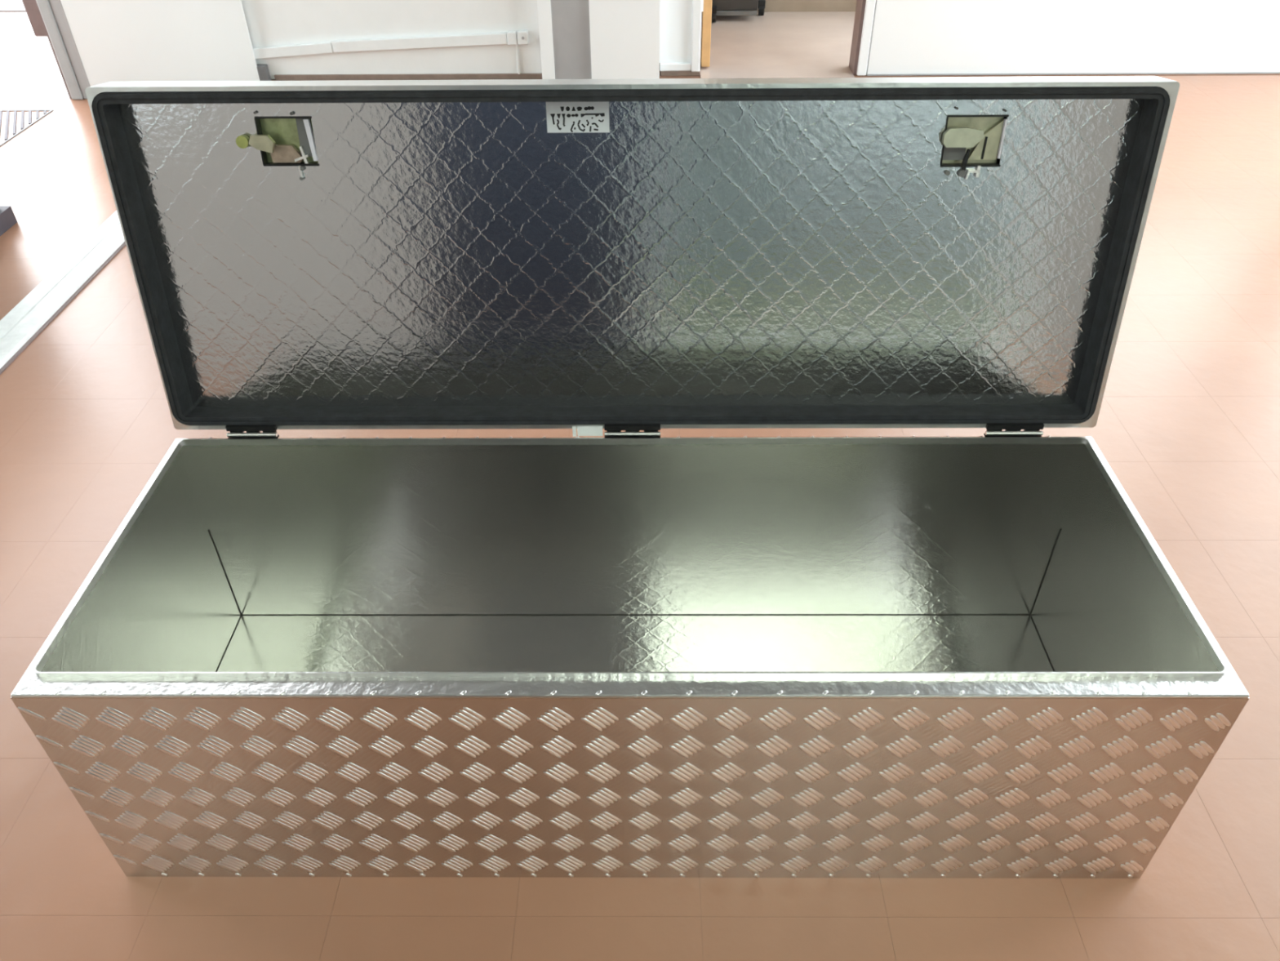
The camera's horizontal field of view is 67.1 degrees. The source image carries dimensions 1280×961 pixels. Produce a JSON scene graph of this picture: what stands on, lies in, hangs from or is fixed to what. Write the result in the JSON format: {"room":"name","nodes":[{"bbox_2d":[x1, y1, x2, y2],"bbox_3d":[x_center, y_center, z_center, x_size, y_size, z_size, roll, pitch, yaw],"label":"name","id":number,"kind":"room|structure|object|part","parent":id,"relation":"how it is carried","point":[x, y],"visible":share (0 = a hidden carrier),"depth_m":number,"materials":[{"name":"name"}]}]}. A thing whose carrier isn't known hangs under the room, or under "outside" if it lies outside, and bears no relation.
{"room":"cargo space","nodes":[
{"label":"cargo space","id":0,"kind":"room"},
{"bbox_2d":[240,0,542,79],"bbox_3d":[-1.378,-3.573,3.042,1.975,4.400,0.120,0,39,0],"label":"wall","id":1,"kind":"structure","parent":0,"point":[270,23],"depth_m":4.24,"materials":[{"name":"white paint"}]},
{"bbox_2d":[0,0,90,99],"bbox_3d":[-2.733,-2.898,3.333,0.738,3.000,0.285,0,39,0],"label":"door frame","id":2,"kind":"structure","parent":1,"relation":"in","point":[47,18],"depth_m":4.01,"materials":[{"name":"white metal"}]},
{"bbox_3d":[-2.499,-2.306,3.672,0.058,1.150,0.025,0,39,0],"label":"lock plate","id":3,"kind":"part","parent":2,"relation":"part of","materials":[{"name":"metal"}]},
{"bbox_3d":[-2.437,-2.830,3.245,0.047,3.000,0.065,0,39,0],"label":"post","id":4,"kind":"part","parent":2,"relation":"part of","materials":[{"name":"white paint"}]},
{"bbox_3d":[-2.389,-2.902,3.334,0.049,3.000,0.275,0,39,0],"label":"post","id":5,"kind":"part","parent":2,"relation":"part of","materials":[{"name":"white paint"}]},
{"bbox_2d":[60,0,259,86],"bbox_3d":[-2.049,-2.588,3.576,0.696,2.196,0.035,-12,40,-14],"label":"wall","id":6,"kind":"structure","parent":2,"relation":"attached to","point":[115,40],"depth_m":4.12,"materials":[{"name":"white paint"}]},
{"bbox_2d":[253,30,528,74],"bbox_3d":[-1.217,-1.888,4.292,1.453,0.204,0.037,0,39,0],"label":"cable trunking","id":7,"kind":"object","parent":1,"relation":"attached to","point":[510,37],"visible":0.94,"depth_m":4.25,"materials":[{"name":"white plastic"}]},
{"bbox_2d":[274,73,542,79],"bbox_3d":[-1.044,-1.824,4.358,1.215,0.020,0.012,0,39,0],"label":"baseboard","id":8,"kind":"structure","parent":1,"relation":"attached to","point":[446,76],"depth_m":4.35,"materials":[{"name":"brown wood"}]},
{"bbox_2d":[537,0,555,79],"bbox_3d":[-0.420,-3.552,3.004,0.057,4.400,0.215,0,39,0],"label":"trim","id":9,"kind":"structure","parent":1,"relation":"attached to","point":[544,16],"depth_m":4.18,"materials":[{"name":"white paint"}]},
{"bbox_2d":[550,0,591,79],"bbox_3d":[-0.310,-3.553,3.005,0.163,4.400,0.210,0,39,0],"label":"pillar","id":10,"kind":"structure","parent":1,"relation":"attached to","point":[570,18],"depth_m":4.18,"materials":[{"name":"grey paint"}]},
{"bbox_2d":[588,0,659,79],"bbox_3d":[-0.078,-3.547,2.996,0.300,4.400,0.230,0,39,0],"label":"wall pier","id":11,"kind":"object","parent":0,"point":[624,34],"visible":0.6,"depth_m":4.17,"materials":[{"name":"white paint"}]},
{"bbox_2d":[659,0,702,75],"bbox_3d":[0.172,-2.685,3.756,0.184,2.100,0.120,0,39,0],"label":"wall","id":12,"kind":"structure","parent":11,"relation":"attached to","point":[680,20],"depth_m":4.28,"materials":[{"name":"white paint"}]},
{"bbox_3d":[0.161,-1.877,4.369,0.140,0.032,0.045,0,39,0],"label":"rail","id":13,"kind":"part","parent":12,"relation":"part of","materials":[{"name":"white paint"}]},
{"bbox_3d":[0.151,-2.692,3.725,0.144,2.050,0.020,0,39,0],"label":"panel","id":14,"kind":"part","parent":12,"relation":"part of","materials":[{"name":"white paint"}]},
{"bbox_3d":[0.183,-1.855,4.384,0.176,0.019,0.038,0,39,0],"label":"skirting","id":15,"kind":"part","parent":12,"relation":"part of","materials":[{"name":"brown wood"}]},
{"bbox_3d":[0.244,-2.693,3.749,0.040,2.081,0.120,0,39,0],"label":"door post","id":16,"kind":"part","parent":12,"relation":"part of","materials":[{"name":"white paint"}]},
{"bbox_2d":[700,0,711,66],"bbox_3d":[0.291,-2.933,4.094,0.050,2.038,0.781,0,39,0],"label":"door","id":17,"kind":"structure","parent":12,"relation":"attached to","point":[706,15],"depth_m":4.35,"materials":[{"name":"brown wood"}]},
{"bbox_2d":[0,11,1279,960],"bbox_3d":[-0.653,-0.463,2.736,8.100,0.080,6.800,0,39,0],"label":"floor","id":18,"kind":"structure","parent":0,"point":[1188,424],"depth_m":1.82,"materials":[{"name":"tile"}]},
{"bbox_2d":[0,205,17,235],"bbox_3d":[-2.258,-0.889,2.561,0.415,0.825,0.900,0,39,0],"label":"base cabinet","id":19,"kind":"object","parent":18,"relation":"on","point":[7,218],"visible":1,"depth_m":3.12,"materials":[{"name":"grey"}]},
{"bbox_2d":[0,109,53,146],"bbox_3d":[-2.782,-1.337,3.782,0.628,0.004,0.700,0,39,0],"label":"floor grate","id":20,"kind":"object","parent":18,"relation":"on","point":[30,123],"visible":1,"depth_m":3.95,"materials":[{"name":"white metal"}]},
{"bbox_2d":[0,210,125,374],"bbox_3d":[-1.681,-0.624,2.872,0.133,0.015,3.200,0,39,0],"label":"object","id":21,"kind":"structure","parent":18,"relation":"on","point":[25,322],"depth_m":2.76,"materials":[{"name":"metal"}]},
{"bbox_2d":[256,64,271,80],"bbox_3d":[-1.720,-1.830,4.334,0.100,0.068,0.046,0,39,0],"label":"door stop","id":22,"kind":"object","parent":18,"relation":"on","point":[263,69],"visible":0.56,"depth_m":4.32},
{"bbox_2d":[10,75,1248,878],"bbox_3d":[-0.013,0.002,1.353,1.455,0.916,0.668,0,39,0],"label":"toolbox","id":23,"kind":"object","parent":18,"relation":"on","point":[630,653],"visible":1,"depth_m":1.41,"materials":[{"name":"silver metal"}]},
{"bbox_3d":[-0.736,0.252,1.460,0.003,0.402,0.506,0,39,0],"label":"panel","id":24,"kind":"part","parent":23,"relation":"part of","materials":[{"name":"silver metal"}]},
{"bbox_3d":[-0.529,-0.471,1.349,0.035,0.025,0.012,0,39,0],"label":"latch lever","id":25,"kind":"part","parent":23,"relation":"part of","materials":[{"name":"yellow metal"}]},
{"bbox_3d":[-0.501,-0.464,1.369,0.046,0.025,0.012,0,39,0],"label":"plate","id":26,"kind":"part","parent":23,"relation":"part of","materials":[{"name":"brown metal"}]},
{"bbox_3d":[-0.479,-0.452,1.367,0.020,0.042,0.015,0,39,0],"label":"spring arm","id":27,"kind":"part","parent":23,"relation":"part of","materials":[{"name":"metal"}]},
{"bbox_3d":[-0.473,-0.484,1.360,0.015,0.052,0.018,0,39,0],"label":"plate","id":28,"kind":"part","parent":23,"relation":"part of","materials":[{"name":"silver metal"}]},
{"bbox_3d":[-0.014,0.410,1.255,1.450,0.402,0.003,0,39,0],"label":"panel","id":29,"kind":"part","parent":23,"relation":"part of","materials":[{"name":"silver metal"}]},
{"bbox_3d":[-0.012,-0.318,1.426,1.452,0.509,0.148,0,39,0],"label":"lid frame","id":30,"kind":"part","parent":23,"relation":"part of","materials":[{"name":"silver metal"}]},
{"bbox_3d":[-0.011,0.094,1.649,1.444,0.402,0.010,0,39,0],"label":"panel","id":31,"kind":"part","parent":23,"relation":"part of","materials":[{"name":"silver metal"}]},
{"bbox_3d":[-0.012,0.405,1.572,1.444,0.006,0.499,0,39,0],"label":"panel","id":32,"kind":"part","parent":23,"relation":"part of","materials":[{"name":"silver metal"}]},
{"bbox_3d":[0.449,-0.476,1.339,0.056,0.027,0.012,0,39,0],"label":"latch lever","id":33,"kind":"part","parent":23,"relation":"part of","materials":[{"name":"metal"}]},
{"bbox_3d":[0.457,-0.450,1.356,0.009,0.029,0.011,0,39,0],"label":"release rod","id":34,"kind":"part","parent":23,"relation":"part of","materials":[{"name":"black metal"}]},
{"bbox_3d":[0.484,-0.467,1.356,0.003,0.030,0.009,11,40,14],"label":"spring arm","id":35,"kind":"part","parent":23,"relation":"part of","materials":[{"name":"black metal"}]},
{"bbox_3d":[0.485,-0.478,1.353,0.042,0.053,0.013,0,39,0],"label":"plate","id":36,"kind":"part","parent":23,"relation":"part of","materials":[{"name":"yellow metal"}]},
{"bbox_3d":[0.711,0.250,1.447,0.003,0.402,0.506,0,39,0],"label":"panel","id":37,"kind":"part","parent":23,"relation":"part of","materials":[{"name":"silver metal"}]},
{"bbox_2d":[711,0,765,22],"bbox_3d":[0.512,-2.715,4.988,0.319,0.600,0.226,0,39,0],"label":"pedestal","id":38,"kind":"object","parent":18,"relation":"on","point":[726,7],"visible":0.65,"depth_m":5.09,"materials":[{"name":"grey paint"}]},
{"bbox_3d":[0.489,-2.473,5.104,0.260,0.018,0.020,0,39,0],"label":"rail","id":39,"kind":"part","parent":38,"relation":"part of","materials":[{"name":"grey metal"}]},
{"bbox_2d":[716,0,857,12],"bbox_3d":[0.401,-4.309,3.939,1.800,4.400,0.100,0,39,0],"label":"wall","id":40,"kind":"structure","parent":0,"point":[771,6],"depth_m":5.25,"materials":[{"name":"beige paint"}]},
{"bbox_2d":[866,0,1279,74],"bbox_3d":[2.153,-3.589,3.023,2.282,4.400,0.130,0,39,0],"label":"wall","id":41,"kind":"structure","parent":0,"point":[909,37],"depth_m":4.25,"materials":[{"name":"white paint"}]},
{"bbox_2d":[699,65,854,78],"bbox_3d":[0.619,-1.838,4.371,0.692,0.003,0.285,0,39,0],"label":"floor","id":42,"kind":"structure","parent":41,"relation":"attached to","point":[724,71],"depth_m":4.40,"materials":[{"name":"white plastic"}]},
{"bbox_2d":[856,0,875,75],"bbox_3d":[0.994,-2.688,3.751,0.040,2.100,0.135,0,39,0],"label":"trim","id":43,"kind":"structure","parent":41,"relation":"attached to","point":[870,4],"depth_m":4.25,"materials":[{"name":"white paint"}]},
{"bbox_2d":[866,0,876,75],"bbox_3d":[1.017,-2.691,3.755,0.006,2.100,0.125,0,39,0],"label":"trim","id":44,"kind":"structure","parent":41,"relation":"attached to","point":[876,0],"depth_m":4.26,"materials":[{"name":"white paint"}]},
{"bbox_2d":[866,71,1279,75],"bbox_3d":[2.167,-1.833,4.346,2.282,0.006,0.004,0,39,0],"label":"trim","id":45,"kind":"structure","parent":41,"relation":"attached to","point":[1235,73],"depth_m":4.35,"materials":[{"name":"white paint"}]},
{"label":"outside","id":46,"kind":"structure","parent":0,"visible":0},
{"bbox_2d":[0,0,69,97],"bbox_3d":[0.048,-6.141,9.824,28.000,0.101,14.430,0,39,0],"label":"patio","id":47,"kind":"structure","parent":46,"point":[29,68],"depth_m":4.63,"materials":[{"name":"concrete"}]},
{"bbox_3d":[0.627,-4.409,2.383,0.760,2.300,0.120,0,39,0],"label":"wall doorway header","id":48,"kind":"structure","parent":0,"visible":0},
{"bbox_2d":[848,0,866,75],"bbox_3d":[0.967,-2.696,3.761,0.014,2.100,0.130,0,39,0],"label":"trim","id":49,"kind":"structure","parent":48,"relation":"attached to","point":[860,4],"depth_m":4.30,"materials":[{"name":"brown wood"}]}
]}

